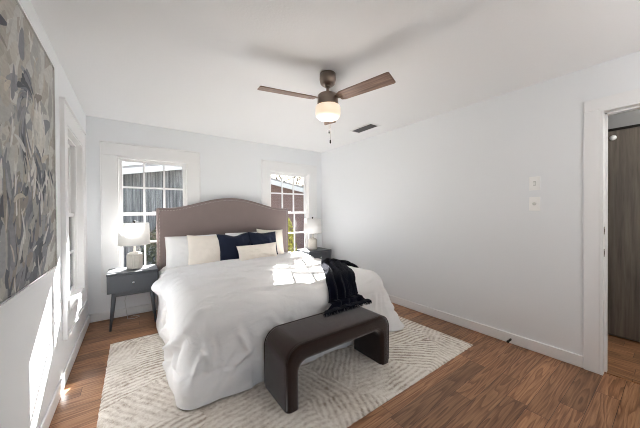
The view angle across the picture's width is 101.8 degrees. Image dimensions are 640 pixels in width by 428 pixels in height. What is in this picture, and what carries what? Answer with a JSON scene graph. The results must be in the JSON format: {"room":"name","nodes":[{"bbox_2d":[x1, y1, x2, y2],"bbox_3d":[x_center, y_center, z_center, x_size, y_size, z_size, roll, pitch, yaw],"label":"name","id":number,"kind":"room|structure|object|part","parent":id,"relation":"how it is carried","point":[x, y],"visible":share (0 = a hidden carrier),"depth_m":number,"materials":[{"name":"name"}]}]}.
{"room":"bedroom","nodes":[
{"label":"bedroom","id":0,"kind":"room"},
{"bbox_2d":[0,0,87,427],"bbox_3d":[-1.270,0.072,0.892,0.150,2.440,5.232,-1,1,-36],"label":"wall","id":1,"kind":"structure","parent":0,"point":[34,353],"depth_m":1.46,"materials":[{"name":"white paint"}]},
{"bbox_2d":[0,0,57,305],"bbox_3d":[-1.271,-0.298,1.052,0.040,1.267,1.475,-1,1,-36],"label":"painting","id":2,"kind":"object","parent":1,"relation":"attached to","point":[28,195],"visible":1,"depth_m":1.20,"materials":[{"name":"paint"}]},
{"bbox_2d":[39,315,89,427],"bbox_3d":[-1.240,1.241,1.010,0.014,0.100,5.082,-1,1,-36],"label":"baseboard","id":3,"kind":"structure","parent":1,"relation":"attached to","point":[47,419],"depth_m":1.90,"materials":[{"name":"white wood"}]},
{"bbox_2d":[59,96,87,339],"bbox_3d":[-2.308,0.036,2.361,0.184,1.826,1.114,-1,1,-36],"label":"window","id":4,"kind":"structure","parent":1,"relation":"in","point":[73,182],"depth_m":2.56,"materials":[{"name":"white wood"}]},
{"bbox_3d":[-2.338,-0.336,2.339,0.028,0.724,0.758,-1,1,-36],"label":"sash","id":5,"kind":"part","parent":4,"relation":"part of","materials":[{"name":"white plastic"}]},
{"bbox_3d":[-2.311,0.377,2.361,0.004,0.699,0.686,-1,1,-36],"label":"pane","id":6,"kind":"part","parent":4,"relation":"part of","materials":[{"name":"clear glass"}]},
{"bbox_3d":[-2.311,0.381,2.361,0.028,0.780,0.758,-1,1,-36],"label":"sash","id":7,"kind":"part","parent":4,"relation":"part of","materials":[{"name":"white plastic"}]},
{"bbox_2d":[86,116,321,314],"bbox_3d":[-1.395,0.048,4.117,3.718,2.440,0.150,-1,1,-36],"label":"wall","id":8,"kind":"structure","parent":0,"point":[229,167],"depth_m":3.69,"materials":[{"name":"white paint"}]},
{"bbox_2d":[90,303,156,322],"bbox_3d":[-1.340,1.218,4.060,3.390,0.100,0.014,-1,1,-36],"label":"baseboard","id":9,"kind":"structure","parent":8,"relation":"attached to","point":[100,316],"depth_m":3.24,"materials":[{"name":"white wood"}]},
{"bbox_2d":[99,140,200,292],"bbox_3d":[-2.222,0.027,3.501,1.114,1.826,0.184,-1,1,-36],"label":"window","id":10,"kind":"structure","parent":8,"relation":"in","point":[112,155],"depth_m":3.26,"materials":[{"name":"white wood"}]},
{"bbox_3d":[-2.223,0.372,3.509,0.758,0.780,0.028,-1,1,-36],"label":"sash","id":11,"kind":"part","parent":10,"relation":"part of","materials":[{"name":"white plastic"}]},
{"bbox_3d":[-2.244,-0.346,3.526,0.758,0.724,0.028,-1,1,-36],"label":"sash","id":12,"kind":"part","parent":10,"relation":"part of","materials":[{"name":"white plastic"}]},
{"bbox_2d":[261,159,316,251],"bbox_3d":[-0.561,0.007,4.697,1.114,1.826,0.184,-1,1,-36],"label":"window","id":13,"kind":"structure","parent":8,"relation":"in","point":[268,167],"depth_m":4.76,"materials":[{"name":"white wood"}]},
{"bbox_3d":[-0.583,-0.366,4.722,0.758,0.724,0.028,-1,1,-36],"label":"sash","id":14,"kind":"part","parent":13,"relation":"part of","materials":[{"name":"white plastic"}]},
{"bbox_3d":[-0.562,0.352,4.705,0.758,0.780,0.028,-1,1,-36],"label":"sash","id":15,"kind":"part","parent":13,"relation":"part of","materials":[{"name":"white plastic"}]},
{"bbox_2d":[30,0,639,152],"bbox_3d":[0.125,-1.226,1.985,3.718,0.120,5.382,-1,1,-36],"label":"ceiling","id":16,"kind":"structure","parent":0,"point":[196,66],"depth_m":1.90,"materials":[{"name":"white paint"}]},
{"bbox_2d":[257,70,395,143],"bbox_3d":[-0.056,-0.875,2.116,0.879,0.582,1.065,-1,0,-23],"label":"ceiling fan","id":17,"kind":"object","parent":16,"relation":"hanging from","point":[327,110],"visible":1,"depth_m":2.07,"materials":[{"name":"brown wood"}]},
{"bbox_3d":[-0.248,-0.942,2.028,0.455,0.008,0.124,-1,13,-24],"label":"blade","id":18,"kind":"part","parent":17,"relation":"part of","materials":[{"name":"brown wood"}]},
{"bbox_3d":[0.066,-0.839,2.167,0.208,0.116,0.208,-1,1,-36],"label":"lamp shade","id":19,"kind":"part","parent":17,"relation":"part of","materials":[{"name":"white glass"}]},
{"bbox_3d":[0.327,-0.945,1.945,0.455,0.008,0.124,0,-12,40],"label":"blade","id":20,"kind":"part","parent":17,"relation":"part of","materials":[{"name":"brown wood"}]},
{"bbox_2d":[350,123,380,132],"bbox_3d":[0.612,-1.176,3.580,0.190,0.010,0.410,-1,1,-36],"label":"ceiling vent","id":21,"kind":"object","parent":16,"relation":"in","point":[369,126],"visible":1,"depth_m":3.57,"materials":[{"name":"white metal"}]},
{"bbox_2d":[49,302,639,427],"bbox_3d":[0.727,1.329,2.149,4.835,0.120,5.832,-1,1,-36],"label":"floor","id":22,"kind":"structure","parent":0,"point":[494,382],"depth_m":1.89,"materials":[{"name":"brown wood"}]},
{"bbox_2d":[106,264,157,331],"bbox_3d":[-2.212,0.967,3.088,0.476,0.626,0.397,-1,1,-36],"label":"nightstand","id":23,"kind":"object","parent":22,"relation":"on","point":[123,281],"visible":0.85,"depth_m":2.96,"materials":[{"name":"grey wood"}]},
{"bbox_3d":[-2.285,1.079,2.870,0.065,0.407,0.069,-1,1,-36],"label":"leg","id":24,"kind":"part","parent":23,"relation":"part of","materials":[{"name":"grey wood"}]},
{"bbox_3d":[-2.117,0.773,2.953,0.452,0.183,0.016,-1,1,-36],"label":"drawer","id":25,"kind":"part","parent":23,"relation":"part of","materials":[{"name":"grey wood"}]},
{"bbox_2d":[117,221,150,269],"bbox_3d":[-2.224,0.365,3.120,0.326,0.575,0.326,-1,1,-36],"label":"table lamp","id":26,"kind":"object","parent":23,"relation":"on","point":[133,234],"visible":1,"depth_m":3.04,"materials":[{"name":"fabric"}]},
{"bbox_3d":[-2.224,0.238,3.119,0.320,0.260,0.320,-1,1,-36],"label":"lamp shade","id":27,"kind":"part","parent":26,"relation":"part of","materials":[{"name":"white fabric"}]},
{"bbox_3d":[-1.980,1.075,3.089,0.066,0.407,0.068,-1,1,-36],"label":"leg","id":28,"kind":"part","parent":23,"relation":"part of","materials":[{"name":"grey wood"}]},
{"bbox_2d":[156,198,287,310],"bbox_3d":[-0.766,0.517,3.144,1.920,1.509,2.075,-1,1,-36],"label":"headboard","id":29,"kind":"object","parent":22,"relation":"on","point":[223,215],"visible":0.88,"depth_m":3.78,"materials":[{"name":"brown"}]},
{"bbox_2d":[165,234,215,268],"bbox_3d":[-1.700,0.499,3.498,0.665,0.421,0.176,-1,1,-40],"label":"bed pillow","id":30,"kind":"object","parent":29,"relation":"on","point":[177,253],"visible":0.39,"depth_m":3.35,"materials":[{"name":"white fabric"}]},
{"bbox_2d":[187,235,219,264],"bbox_3d":[-1.506,0.489,3.452,0.489,0.441,0.209,-1,1,-38],"label":"throw pillow","id":31,"kind":"object","parent":29,"relation":"on","point":[202,249],"visible":0.8,"depth_m":3.37,"materials":[{"name":"beige fabric"}]},
{"bbox_3d":[-1.324,0.307,3.914,1.867,1.035,0.005,-1,1,-36],"label":"nailhead trim","id":32,"kind":"part","parent":29,"relation":"part of","materials":[{"name":"grey"}]},
{"bbox_2d":[216,232,250,260],"bbox_3d":[-1.173,0.485,3.630,0.494,0.446,0.204,-1,1,-33],"label":"throw pillow","id":33,"kind":"object","parent":29,"relation":"on","point":[228,249],"visible":0.69,"depth_m":3.54,"materials":[{"name":"blue fabric"}]},
{"bbox_2d":[225,232,256,235],"bbox_3d":[-1.055,0.487,3.972,0.744,0.421,0.173,-1,1,-32],"label":"bed pillow","id":34,"kind":"object","parent":29,"relation":"on","point":[229,234],"visible":0.03,"depth_m":3.85,"materials":[{"name":"white fabric"}]},
{"bbox_2d":[236,242,276,260],"bbox_3d":[-0.864,0.553,3.656,0.603,0.267,0.158,-1,1,-39],"label":"lumbar pillow","id":35,"kind":"object","parent":29,"relation":"on","point":[247,252],"visible":0.69,"depth_m":3.59,"materials":[{"name":"beige fabric"}]},
{"bbox_2d":[248,231,277,253],"bbox_3d":[-0.829,0.481,3.854,0.474,0.453,0.192,-1,1,-39],"label":"throw pillow","id":36,"kind":"object","parent":29,"relation":"on","point":[270,237],"visible":0.37,"depth_m":3.82,"materials":[{"name":"blue fabric"}]},
{"bbox_2d":[256,229,283,253],"bbox_3d":[-0.770,0.459,4.063,0.473,0.475,0.208,-1,1,-31],"label":"throw pillow","id":37,"kind":"object","parent":29,"relation":"on","point":[279,237],"visible":0.35,"depth_m":4.09,"materials":[{"name":"beige fabric"}]},
{"bbox_2d":[151,252,403,409],"bbox_3d":[-0.578,0.915,3.072,2.341,0.690,2.142,-1,1,-36],"label":"comforter","id":38,"kind":"object","parent":29,"relation":"on","point":[214,320],"visible":0.84,"depth_m":2.04,"materials":[{"name":"white fabric"}]},
{"bbox_2d":[321,258,371,316],"bbox_3d":[0.246,0.692,2.748,0.500,0.279,1.320,0,0,2],"label":"throw blanket","id":39,"kind":"object","parent":38,"relation":"on","point":[340,279],"visible":0.89,"depth_m":2.48,"materials":[{"name":"black fabric"}]},
{"bbox_2d":[97,316,472,427],"bbox_3d":[-0.293,1.265,2.529,2.843,0.015,2.117,-1,1,-36],"label":"shag rug","id":40,"kind":"object","parent":22,"relation":"on","point":[338,388],"visible":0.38,"depth_m":1.88,"materials":[{"name":"beige carpet"}]},
{"bbox_2d":[264,305,388,413],"bbox_3d":[0.088,1.055,2.070,0.991,0.421,0.359,-1,1,-36],"label":"bench","id":41,"kind":"object","parent":40,"relation":"on","point":[287,345],"visible":0.94,"depth_m":1.88,"materials":[{"name":"brown leather"}]},
{"bbox_2d":[298,247,330,259],"bbox_3d":[-0.090,0.942,4.616,0.476,0.626,0.397,-1,1,-36],"label":"nightstand","id":42,"kind":"object","parent":22,"relation":"on","point":[321,253],"visible":0.38,"depth_m":4.50,"materials":[{"name":"grey wood"}]},
{"bbox_2d":[304,217,321,249],"bbox_3d":[-0.132,0.340,4.638,0.326,0.575,0.326,-1,1,-36],"label":"table lamp","id":43,"kind":"object","parent":42,"relation":"on","point":[312,225],"visible":1,"depth_m":4.53,"materials":[{"name":"fabric"}]},
{"bbox_3d":[-0.133,0.212,4.637,0.320,0.260,0.320,-1,1,-36],"label":"lamp shade","id":44,"kind":"part","parent":43,"relation":"part of","materials":[{"name":"white fabric"}]},
{"bbox_3d":[0.005,0.747,4.481,0.452,0.183,0.016,-1,1,-36],"label":"drawer","id":45,"kind":"part","parent":42,"relation":"part of","materials":[{"name":"grey wood"}]},
{"bbox_2d":[321,51,639,367],"bbox_3d":[1.625,0.037,2.976,0.150,2.440,5.232,-1,1,-36],"label":"wall","id":46,"kind":"structure","parent":0,"point":[437,207],"depth_m":2.71,"materials":[{"name":"white paint"}]},
{"bbox_2d":[388,294,582,367],"bbox_3d":[1.522,1.208,2.998,0.014,0.100,5.082,-1,1,-36],"label":"baseboard","id":47,"kind":"structure","parent":46,"relation":"attached to","point":[557,353],"depth_m":2.61,"materials":[{"name":"white wood"}]},
{"bbox_2d":[529,197,539,210],"bbox_3d":[1.953,-0.092,2.370,0.022,0.124,0.080,-1,1,-36],"label":"light switch","id":48,"kind":"object","parent":46,"relation":"attached to","point":[534,202],"visible":1,"depth_m":2.37,"materials":[{"name":"white plastic"}]},
{"bbox_2d":[529,176,539,190],"bbox_3d":[1.954,-0.279,2.370,0.019,0.124,0.080,-1,1,-36],"label":"light switch","id":49,"kind":"object","parent":46,"relation":"attached to","point":[534,182],"visible":1,"depth_m":2.37,"materials":[{"name":"white plastic"}]},
{"bbox_2d":[584,88,639,384],"bbox_3d":[2.496,0.183,1.750,0.172,2.175,1.002,-1,1,-36],"label":"door frame","id":50,"kind":"structure","parent":46,"relation":"in","point":[596,111],"depth_m":2.05,"materials":[{"name":"white"}]},
{"bbox_2d":[608,109,639,341],"bbox_3d":[3.013,0.035,2.047,1.018,2.440,3.000,-1,1,-36],"label":"wall","id":51,"kind":"structure","parent":0,"point":[628,118],"depth_m":2.60,"materials":[{"name":"grey paint"}]},
{"bbox_2d":[608,124,639,341],"bbox_3d":[3.101,0.184,2.480,0.063,2.095,1.900,-1,1,-36],"label":"sliding door","id":52,"kind":"structure","parent":51,"relation":"in","point":[623,142],"depth_m":2.58,"materials":[{"name":"brown wood"}]},
{"bbox_3d":[3.100,-0.851,2.476,0.049,0.025,1.900,-1,1,-36],"label":"rail","id":53,"kind":"part","parent":52,"relation":"part of","materials":[{"name":"black metal"}]},
{"label":"outside","id":54,"kind":"structure","parent":0,"visible":0},
{"bbox_3d":[-7.619,1.641,19.165,70.000,0.100,80.000,-1,1,-36],"label":"ground","id":55,"kind":"structure","parent":54,"visible":0},
{"bbox_2d":[138,227,156,265],"bbox_3d":[-3.668,0.898,6.738,1.975,1.548,2.033,-1,1,-36],"label":"shrub","id":56,"kind":"object","parent":55,"relation":"on","point":[149,258],"visible":0.09,"depth_m":6.22,"materials":[{"name":"green plant"}]},
{"bbox_2d":[122,164,303,266],"bbox_3d":[-6.049,-0.119,11.393,16.300,3.520,6.440,-1,1,-36],"label":"house","id":57,"kind":"structure","parent":55,"relation":"on","point":[132,174],"depth_m":8.48,"materials":[{"name":"grey"}]},
{"bbox_2d":[271,175,302,185],"bbox_3d":[-2.027,-2.568,20.632,7.532,8.237,7.360,0,1,43],"label":"bare tree","id":58,"kind":"object","parent":55,"relation":"on","point":[298,178],"visible":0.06,"depth_m":21.49,"materials":[{"name":"plant"}]},
{"bbox_2d":[288,218,296,251],"bbox_3d":[-1.063,0.869,8.236,0.714,1.537,0.723,-1,1,-36],"label":"shrub","id":59,"kind":"object","parent":55,"relation":"on","point":[290,245],"visible":0.27,"depth_m":8.14,"materials":[{"name":"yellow plant"}]}
]}

